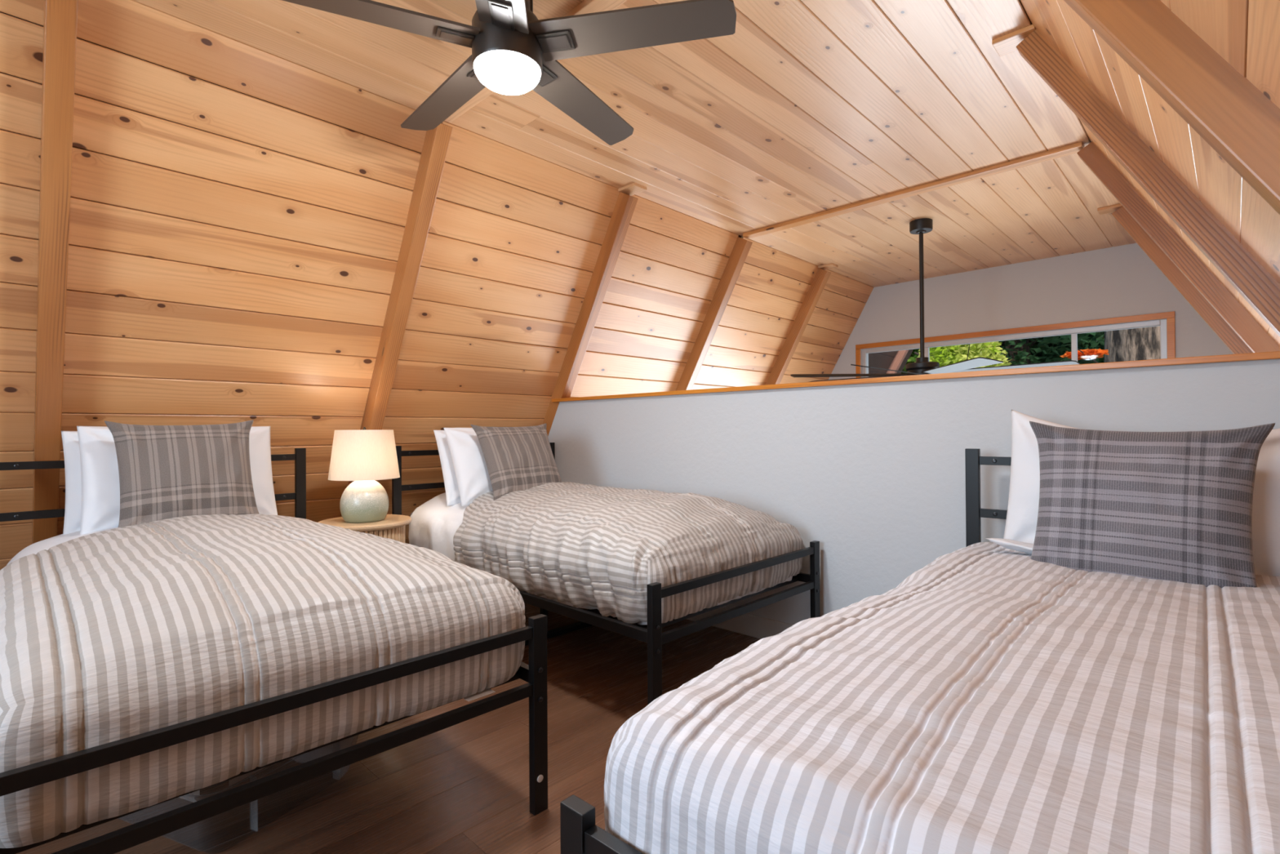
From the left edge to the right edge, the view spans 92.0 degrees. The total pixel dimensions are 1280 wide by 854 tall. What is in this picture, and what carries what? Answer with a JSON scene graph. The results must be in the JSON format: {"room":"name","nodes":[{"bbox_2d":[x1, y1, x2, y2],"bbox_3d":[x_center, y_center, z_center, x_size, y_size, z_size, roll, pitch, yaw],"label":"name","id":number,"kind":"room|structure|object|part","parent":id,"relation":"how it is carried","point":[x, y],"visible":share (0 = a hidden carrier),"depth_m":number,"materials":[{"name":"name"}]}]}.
{"room":"loft bedroom","nodes":[
{"label":"loft bedroom","id":0,"kind":"room"},
{"bbox_2d":[16,594,760,853],"bbox_3d":[-0.747,1.014,1.305,4.710,0.160,4.045,-1,-1,44],"label":"floor","id":1,"kind":"structure","parent":0,"point":[461,788],"depth_m":1.63,"materials":[{"name":"brown wood"}]},
{"bbox_2d":[0,448,547,853],"bbox_3d":[-1.199,0.512,1.772,1.764,0.855,0.985,-1,-1,44],"label":"frame","id":2,"kind":"object","parent":1,"relation":"on","point":[535,673],"visible":0.48,"depth_m":1.16,"materials":[{"name":"black metal"}]},
{"bbox_2d":[6,526,118,564],"bbox_3d":[-1.214,0.469,1.788,1.663,0.310,0.902,-1,-1,44],"label":"mattress","id":3,"kind":"object","parent":2,"relation":"on","point":[46,544],"visible":0.07,"depth_m":1.99,"materials":[{"name":"white fabric"}]},
{"bbox_2d":[61,431,81,534],"bbox_3d":[-1.751,0.194,2.317,0.170,0.362,0.610,-1,-1,44],"label":"pillow","id":4,"kind":"object","parent":3,"relation":"on","point":[72,523],"visible":0.08,"depth_m":2.11,"materials":[{"name":"white fabric"}]},
{"bbox_2d":[76,426,277,534],"bbox_3d":[-1.656,0.181,2.251,0.586,0.370,0.204,0,-1,-42],"label":"pillow","id":5,"kind":"object","parent":3,"relation":"on","point":[100,486],"visible":0.35,"depth_m":2.07,"materials":[{"name":"white fabric"}]},
{"bbox_2d":[104,419,259,527],"bbox_3d":[-1.566,0.169,2.148,0.181,0.394,0.430,-1,-1,41],"label":"cushion","id":6,"kind":"object","parent":3,"relation":"on","point":[166,472],"visible":0.88,"depth_m":2.09,"materials":[{"name":"grey fabric"}]},
{"bbox_2d":[0,514,525,848],"bbox_3d":[-1.106,0.450,1.679,1.439,0.351,1.011,-1,-1,44],"label":"comforter","id":7,"kind":"object","parent":3,"relation":"on","point":[111,635],"visible":0.98,"depth_m":1.16,"materials":[{"name":"grey fabric"}]},
{"bbox_3d":[-1.826,0.302,2.383,0.013,0.028,0.905,-1,-1,44],"label":"head rail","id":8,"kind":"part","parent":2,"relation":"part of","materials":[{"name":"black metal"}]},
{"bbox_3d":[-1.827,0.132,2.384,0.013,0.027,0.905,-1,-1,44],"label":"head rail","id":9,"kind":"part","parent":2,"relation":"part of","materials":[{"name":"black metal"}]},
{"bbox_3d":[-0.580,0.495,1.168,0.018,0.026,0.905,-1,-1,44],"label":"foot rail","id":10,"kind":"part","parent":2,"relation":"part of","materials":[{"name":"black metal"}]},
{"bbox_3d":[-0.579,0.632,1.167,0.018,0.026,0.905,-1,-1,44],"label":"foot rail","id":11,"kind":"part","parent":2,"relation":"part of","materials":[{"name":"black metal"}]},
{"bbox_3d":[-1.493,0.520,2.719,0.022,0.855,0.040,-1,-1,44],"label":"head post","id":12,"kind":"part","parent":2,"relation":"part of","materials":[{"name":"black metal"}]},
{"bbox_2d":[462,688,495,701],"bbox_3d":[-0.394,0.618,1.447,0.090,0.001,0.070,-1,-1,44],"label":"tag","id":13,"kind":"object","parent":2,"relation":"on","point":[486,691],"visible":0.36,"depth_m":1.43,"materials":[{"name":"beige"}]},
{"bbox_3d":[-0.863,0.626,2.119,1.716,0.032,0.020,-1,-1,44],"label":"rail","id":14,"kind":"part","parent":2,"relation":"part of","materials":[{"name":"black metal"}]},
{"bbox_3d":[-0.248,0.697,1.504,0.022,0.470,0.040,-1,-1,44],"label":"foot post","id":15,"kind":"part","parent":2,"relation":"part of","materials":[{"name":"black metal"}]},
{"bbox_2d":[318,514,411,542],"bbox_3d":[-1.214,0.679,2.732,0.384,0.535,0.384,-1,-1,44],"label":"nightstand","id":16,"kind":"object","parent":1,"relation":"on","point":[393,526],"visible":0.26,"depth_m":2.65,"materials":[{"name":"brown wood"}]},
{"bbox_2d":[328,426,399,523],"bbox_3d":[-1.209,0.205,2.714,0.289,0.412,0.289,-1,-1,44],"label":"table lamp","id":17,"kind":"object","parent":16,"relation":"on","point":[364,456],"visible":1,"depth_m":2.62,"materials":[{"name":"ceramic"}]},
{"bbox_3d":[-1.210,0.119,2.715,0.289,0.212,0.289,-1,-1,44],"label":"lamp shade","id":18,"kind":"part","parent":17,"relation":"part of","materials":[{"name":"fabric"}]},
{"bbox_2d":[391,442,820,705],"bbox_3d":[-0.244,0.512,2.766,1.764,0.855,0.985,-1,-1,45],"label":"frame","id":19,"kind":"object","parent":1,"relation":"on","point":[651,633],"visible":0.44,"depth_m":2.09,"materials":[{"name":"black metal"}]},
{"bbox_3d":[-1.196,0.521,3.041,0.022,0.855,0.040,-1,-1,45],"label":"head post","id":20,"kind":"part","parent":19,"relation":"part of","materials":[{"name":"black metal"}]},
{"bbox_3d":[-0.868,0.132,3.381,0.013,0.027,0.905,-1,-1,45],"label":"head rail","id":21,"kind":"part","parent":19,"relation":"part of","materials":[{"name":"black metal"}]},
{"bbox_3d":[-0.867,0.302,3.380,0.013,0.028,0.905,-1,-1,45],"label":"head rail","id":22,"kind":"part","parent":19,"relation":"part of","materials":[{"name":"black metal"}]},
{"bbox_3d":[-0.429,0.783,2.752,0.024,0.277,0.024,-1,-1,45],"label":"leg","id":23,"kind":"part","parent":19,"relation":"part of","materials":[{"name":"black metal"}]},
{"bbox_3d":[-0.532,0.521,3.714,0.022,0.855,0.040,-1,-1,45],"label":"head post","id":24,"kind":"part","parent":19,"relation":"part of","materials":[{"name":"black metal"}]},
{"bbox_3d":[-0.583,0.626,2.423,1.716,0.032,0.020,-1,-1,45],"label":"rail","id":25,"kind":"part","parent":19,"relation":"part of","materials":[{"name":"black metal"}]},
{"bbox_2d":[408,492,792,624],"bbox_3d":[-0.260,0.462,2.782,1.683,0.338,0.930,-1,-1,45],"label":"mattress","id":26,"kind":"object","parent":19,"relation":"on","point":[433,525],"visible":0.07,"depth_m":2.85,"materials":[{"name":"white fabric"}]},
{"bbox_2d":[433,430,461,506],"bbox_3d":[-0.745,0.192,3.140,0.585,0.357,0.196,0,-1,-43],"label":"pillow","id":27,"kind":"object","parent":26,"relation":"on","point":[452,493],"visible":0.18,"depth_m":2.93,"materials":[{"name":"white fabric"}]},
{"bbox_2d":[443,427,492,506],"bbox_3d":[-0.664,0.181,3.061,0.223,0.358,0.580,-1,-1,45],"label":"pillow","id":28,"kind":"object","parent":26,"relation":"on","point":[472,475],"visible":0.3,"depth_m":2.87,"materials":[{"name":"white fabric"}]},
{"bbox_2d":[453,481,803,623],"bbox_3d":[-0.111,0.438,2.636,1.328,0.357,1.010,-1,-1,45],"label":"comforter","id":29,"kind":"object","parent":26,"relation":"on","point":[580,544],"visible":0.98,"depth_m":2.19,"materials":[{"name":"grey fabric"}]},
{"bbox_2d":[471,423,562,500],"bbox_3d":[-0.565,0.166,2.958,0.204,0.372,0.439,-1,-1,43],"label":"cushion","id":30,"kind":"object","parent":29,"relation":"on","point":[516,458],"visible":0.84,"depth_m":2.89,"materials":[{"name":"grey fabric"}]},
{"bbox_3d":[0.043,0.697,1.820,0.022,0.470,0.040,-1,-1,45],"label":"foot post","id":31,"kind":"part","parent":19,"relation":"part of","materials":[{"name":"black metal"}]},
{"bbox_3d":[0.373,0.495,2.158,0.018,0.026,0.905,-1,-1,45],"label":"foot rail","id":32,"kind":"part","parent":19,"relation":"part of","materials":[{"name":"black metal"}]},
{"bbox_3d":[0.374,0.632,2.157,0.018,0.026,0.905,-1,-1,45],"label":"foot rail","id":33,"kind":"part","parent":19,"relation":"part of","materials":[{"name":"black metal"}]},
{"bbox_3d":[0.094,0.626,3.110,1.716,0.032,0.020,-1,-1,45],"label":"rail","id":34,"kind":"part","parent":19,"relation":"part of","materials":[{"name":"black metal"}]},
{"bbox_3d":[0.707,0.697,2.493,0.022,0.470,0.040,-1,-1,45],"label":"foot post","id":35,"kind":"part","parent":19,"relation":"part of","materials":[{"name":"black metal"}]},
{"bbox_2d":[560,448,1011,853],"bbox_3d":[0.858,0.494,1.068,0.985,0.855,1.764,-1,-1,42],"label":"frame","id":36,"kind":"object","parent":1,"relation":"on","point":[580,833],"visible":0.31,"depth_m":0.75,"materials":[{"name":"black metal"}]},
{"bbox_3d":[-0.074,0.691,0.745,0.040,0.470,0.022,-1,-1,42],"label":"foot post","id":37,"kind":"part","parent":36,"relation":"part of","materials":[{"name":"black metal"}]},
{"bbox_3d":[0.275,0.484,0.428,0.905,0.026,0.018,-1,-1,42],"label":"foot rail","id":38,"kind":"part","parent":36,"relation":"part of","materials":[{"name":"black metal"}]},
{"bbox_3d":[1.097,0.499,2.030,0.040,0.855,0.022,-1,-1,42],"label":"head post","id":39,"kind":"part","parent":36,"relation":"part of","materials":[{"name":"black metal"}]},
{"bbox_3d":[1.445,0.276,1.714,0.905,0.028,0.013,-1,-1,42],"label":"head rail","id":40,"kind":"part","parent":36,"relation":"part of","materials":[{"name":"black metal"}]},
{"bbox_3d":[1.444,0.105,1.715,0.905,0.027,0.013,-1,-1,42],"label":"head rail","id":41,"kind":"part","parent":36,"relation":"part of","materials":[{"name":"black metal"}]},
{"bbox_3d":[0.872,0.472,1.084,0.899,0.265,1.663,-1,-1,42],"label":"mattress","id":42,"kind":"object","parent":36,"relation":"on","visible":0},
{"bbox_2d":[604,542,1279,853],"bbox_3d":[0.839,0.455,1.045,1.010,0.303,1.644,-1,-1,42],"label":"comforter","id":43,"kind":"object","parent":42,"relation":"on","point":[996,699],"visible":0.92,"depth_m":0.69,"materials":[{"name":"beige fabric"}]},
{"bbox_2d":[985,409,1279,576],"bbox_3d":[1.308,0.176,1.603,0.691,0.465,0.275,-1,0,40],"label":"pillow","id":44,"kind":"object","parent":42,"relation":"on","point":[1022,513],"visible":0.31,"depth_m":1.71,"materials":[{"name":"white fabric"}]},
{"bbox_2d":[1029,421,1275,587],"bbox_3d":[1.205,0.203,1.503,0.488,0.444,0.189,-1,-1,41],"label":"cushion","id":45,"kind":"object","parent":42,"relation":"on","point":[1175,506],"visible":0.92,"depth_m":1.44,"materials":[{"name":"fabric"}]},
{"bbox_2d":[0,0,873,569],"bbox_3d":[-1.232,0.951,3.973,2.655,4.574,7.230,-1,-1,44],"label":"wall","id":46,"kind":"structure","parent":0,"point":[199,225],"depth_m":2.53,"materials":[{"name":"brown wood"}]},
{"bbox_2d":[133,0,1136,287],"bbox_3d":[0.356,-1.335,2.447,1.990,0.112,7.220,-1,-1,44],"label":"ceiling","id":47,"kind":"structure","parent":0,"point":[816,132],"depth_m":2.61,"materials":[{"name":"brown wood"}]},
{"bbox_2d":[281,0,736,145],"bbox_3d":[-0.386,-1.113,1.720,1.154,0.376,1.190,-1,-1,44],"label":"ceiling fan","id":48,"kind":"object","parent":47,"relation":"hanging from","point":[514,52],"visible":1,"depth_m":1.62,"materials":[{"name":"brown metal"}]},
{"bbox_3d":[-0.681,-1.037,1.541,0.533,0.034,0.127,0,0,-25],"label":"blade","id":49,"kind":"part","parent":48,"relation":"part of","materials":[{"name":"brown"}]},
{"bbox_3d":[-0.599,-1.035,1.946,0.127,0.034,0.533,0,-1,-43],"label":"blade","id":50,"kind":"part","parent":48,"relation":"part of","materials":[{"name":"brown"}]},
{"bbox_3d":[-0.486,-1.028,1.632,0.080,0.004,0.042,0,12,-25],"label":"bracket plate","id":51,"kind":"part","parent":48,"relation":"part of","materials":[{"name":"black metal"}]},
{"bbox_3d":[-0.452,-1.027,1.788,0.042,0.004,0.080,-16,10,-41],"label":"bracket plate","id":52,"kind":"part","parent":48,"relation":"part of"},
{"bbox_3d":[-0.348,-1.029,1.551,0.042,0.004,0.080,12,-2,-6],"label":"bracket plate","id":53,"kind":"part","parent":48,"relation":"part of","materials":[{"name":"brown metal"}]},
{"bbox_3d":[-0.322,-1.041,1.338,0.127,0.034,0.533,0,0,-7],"label":"blade","id":54,"kind":"part","parent":48,"relation":"part of","materials":[{"name":"brown metal"}]},
{"bbox_3d":[-0.293,-1.028,1.804,0.042,0.004,0.080,-14,-7,29],"label":"bracket plate","id":55,"kind":"part","parent":48,"relation":"part of","materials":[{"name":"black metal"}]},
{"bbox_3d":[-0.229,-1.029,1.657,0.080,0.004,0.042,0,-12,11],"label":"bracket plate","id":56,"kind":"part","parent":48,"relation":"part of","materials":[{"name":"black metal"}]},
{"bbox_3d":[-0.189,-1.038,1.993,0.127,0.034,0.533,-1,0,29],"label":"blade","id":57,"kind":"part","parent":48,"relation":"part of","materials":[{"name":"brown"}]},
{"bbox_3d":[-0.017,-1.041,1.617,0.533,0.034,0.127,0,0,11],"label":"blade","id":58,"kind":"part","parent":48,"relation":"part of","materials":[{"name":"brown"}]},
{"bbox_2d":[790,217,1079,382],"bbox_3d":[1.786,-0.803,3.916,1.554,0.995,1.554,0,0,-21],"label":"ceiling fan","id":59,"kind":"object","parent":47,"relation":"hanging from","point":[922,366],"visible":0.74,"depth_m":3.85,"materials":[{"name":"black metal"}]},
{"bbox_3d":[1.479,-0.328,4.244,0.119,0.031,0.746,0,-1,-43],"label":"blade","id":60,"kind":"part","parent":59,"relation":"part of","materials":[{"name":"grey"}]},
{"bbox_3d":[1.336,-0.329,3.928,0.746,0.031,0.119,0,0,2],"label":"blade","id":61,"kind":"part","parent":59,"relation":"part of","materials":[{"name":"grey"}]},
{"bbox_3d":[1.458,-0.332,3.603,0.746,0.031,0.119,0,-1,-43],"label":"blade","id":62,"kind":"part","parent":59,"relation":"part of","materials":[{"name":"grey"}]},
{"bbox_3d":[1.785,-0.829,3.916,0.025,0.805,0.025,-1,-1,44],"label":"down rod","id":63,"kind":"part","parent":59,"relation":"part of","materials":[{"name":"black metal"}]},
{"bbox_3d":[1.774,-0.335,3.460,0.119,0.031,0.746,0,0,2],"label":"blade","id":64,"kind":"part","parent":59,"relation":"part of","materials":[{"name":"grey"}]},
{"bbox_3d":[2.098,-0.336,3.582,0.119,0.031,0.746,0,-1,-43],"label":"blade","id":65,"kind":"part","parent":59,"relation":"part of","materials":[{"name":"grey"}]},
{"bbox_2d":[547,359,1279,624],"bbox_3d":[0.696,0.384,2.654,4.387,1.099,0.100,-1,-1,44],"label":"wall","id":66,"kind":"structure","parent":0,"point":[873,473],"depth_m":2.40,"materials":[{"name":"grey paint"}]},
{"bbox_2d":[687,607,793,639],"bbox_3d":[0.652,0.885,2.616,4.347,0.095,0.014,-1,-1,44],"label":"baseboard","id":67,"kind":"structure","parent":66,"relation":"attached to","point":[749,624],"depth_m":2.76,"materials":[{"name":"white paint"}]},
{"bbox_2d":[551,351,1279,402],"bbox_3d":[0.661,-0.175,2.687,3.179,0.019,0.144,-1,-1,44],"label":"trim","id":68,"kind":"structure","parent":66,"relation":"attached to","point":[1276,354],"depth_m":2.10,"materials":[{"name":"brown wood"}]},
{"bbox_2d":[827,243,1233,379],"bbox_3d":[2.968,0.941,5.026,7.177,4.585,0.120,-1,-1,44],"label":"wall","id":69,"kind":"structure","parent":0,"point":[1119,281],"depth_m":4.82,"materials":[{"name":"grey paint"}]},
{"bbox_2d":[868,349,913,377],"bbox_3d":[1.934,0.823,7.172,2.540,4.593,1.520,-1,-1,44],"label":"roof overhang","id":70,"kind":"object","parent":69,"relation":"attached to","point":[891,360],"visible":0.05,"depth_m":6.78,"materials":[{"name":"brown wood"}]},
{"bbox_2d":[855,311,1175,377],"bbox_3d":[2.887,-0.454,5.065,2.276,0.660,0.099,-1,-1,44],"label":"window","id":71,"kind":"structure","parent":69,"relation":"in","point":[1167,336],"depth_m":4.80,"materials":[{"name":"silver metal"}]},
{"bbox_3d":[2.054,-0.422,5.810,0.042,0.618,0.018,-1,-1,44],"label":"casing","id":72,"kind":"part","parent":71,"relation":"part of","materials":[{"name":"brown wood"}]},
{"bbox_3d":[3.664,-0.443,4.261,0.042,0.618,0.018,-1,-1,44],"label":"casing","id":73,"kind":"part","parent":71,"relation":"part of","materials":[{"name":"brown wood"}]},
{"bbox_2d":[1016,0,1279,354],"bbox_3d":[2.019,0.876,0.847,2.745,4.513,7.230,-1,-1,44],"label":"wall","id":74,"kind":"structure","parent":0,"point":[1177,102],"depth_m":1.52,"materials":[{"name":"brown wood"}]},
{"label":"outside","id":75,"kind":"structure","parent":0,"visible":0},
{"bbox_3d":[21.170,4.099,25.563,55.000,0.300,53.800,-1,-1,44],"label":"ground","id":76,"kind":"structure","parent":75,"visible":0},
{"bbox_2d":[901,344,968,373],"bbox_3d":[11.130,-3.005,22.589,3.864,14.000,2.649,-1,-1,44],"label":"tree","id":77,"kind":"object","parent":76,"relation":"on","point":[913,357],"visible":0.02,"depth_m":22.65,"materials":[{"name":"green plant"}]},
{"bbox_2d":[914,341,1012,368],"bbox_3d":[5.922,0.860,12.060,2.411,6.202,2.718,-1,-1,44],"label":"tree","id":78,"kind":"object","parent":76,"relation":"on","point":[945,357],"visible":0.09,"depth_m":11.80,"materials":[{"name":"green plant"}]},
{"bbox_2d":[914,331,1104,365],"bbox_3d":[8.119,-2.545,13.425,4.306,13.000,2.932,-1,-1,44],"label":"tree","id":79,"kind":"object","parent":76,"relation":"on","point":[1018,350],"visible":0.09,"depth_m":12.34,"materials":[{"name":"green plant"}]},
{"bbox_2d":[1030,332,1104,363],"bbox_3d":[9.653,-2.055,13.488,3.660,12.000,3.512,0,0,1],"label":"conifer","id":80,"kind":"object","parent":76,"relation":"on","point":[1100,359],"visible":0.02,"depth_m":12.96,"materials":[{"name":"green plant"}]},
{"bbox_2d":[1060,325,1160,363],"bbox_3d":[7.037,-3.565,9.297,2.422,15.000,1.395,0,0,-11],"label":"tree","id":81,"kind":"object","parent":76,"relation":"on","point":[1143,343],"visible":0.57,"depth_m":9.05,"materials":[{"name":"brown plant"}]}
]}

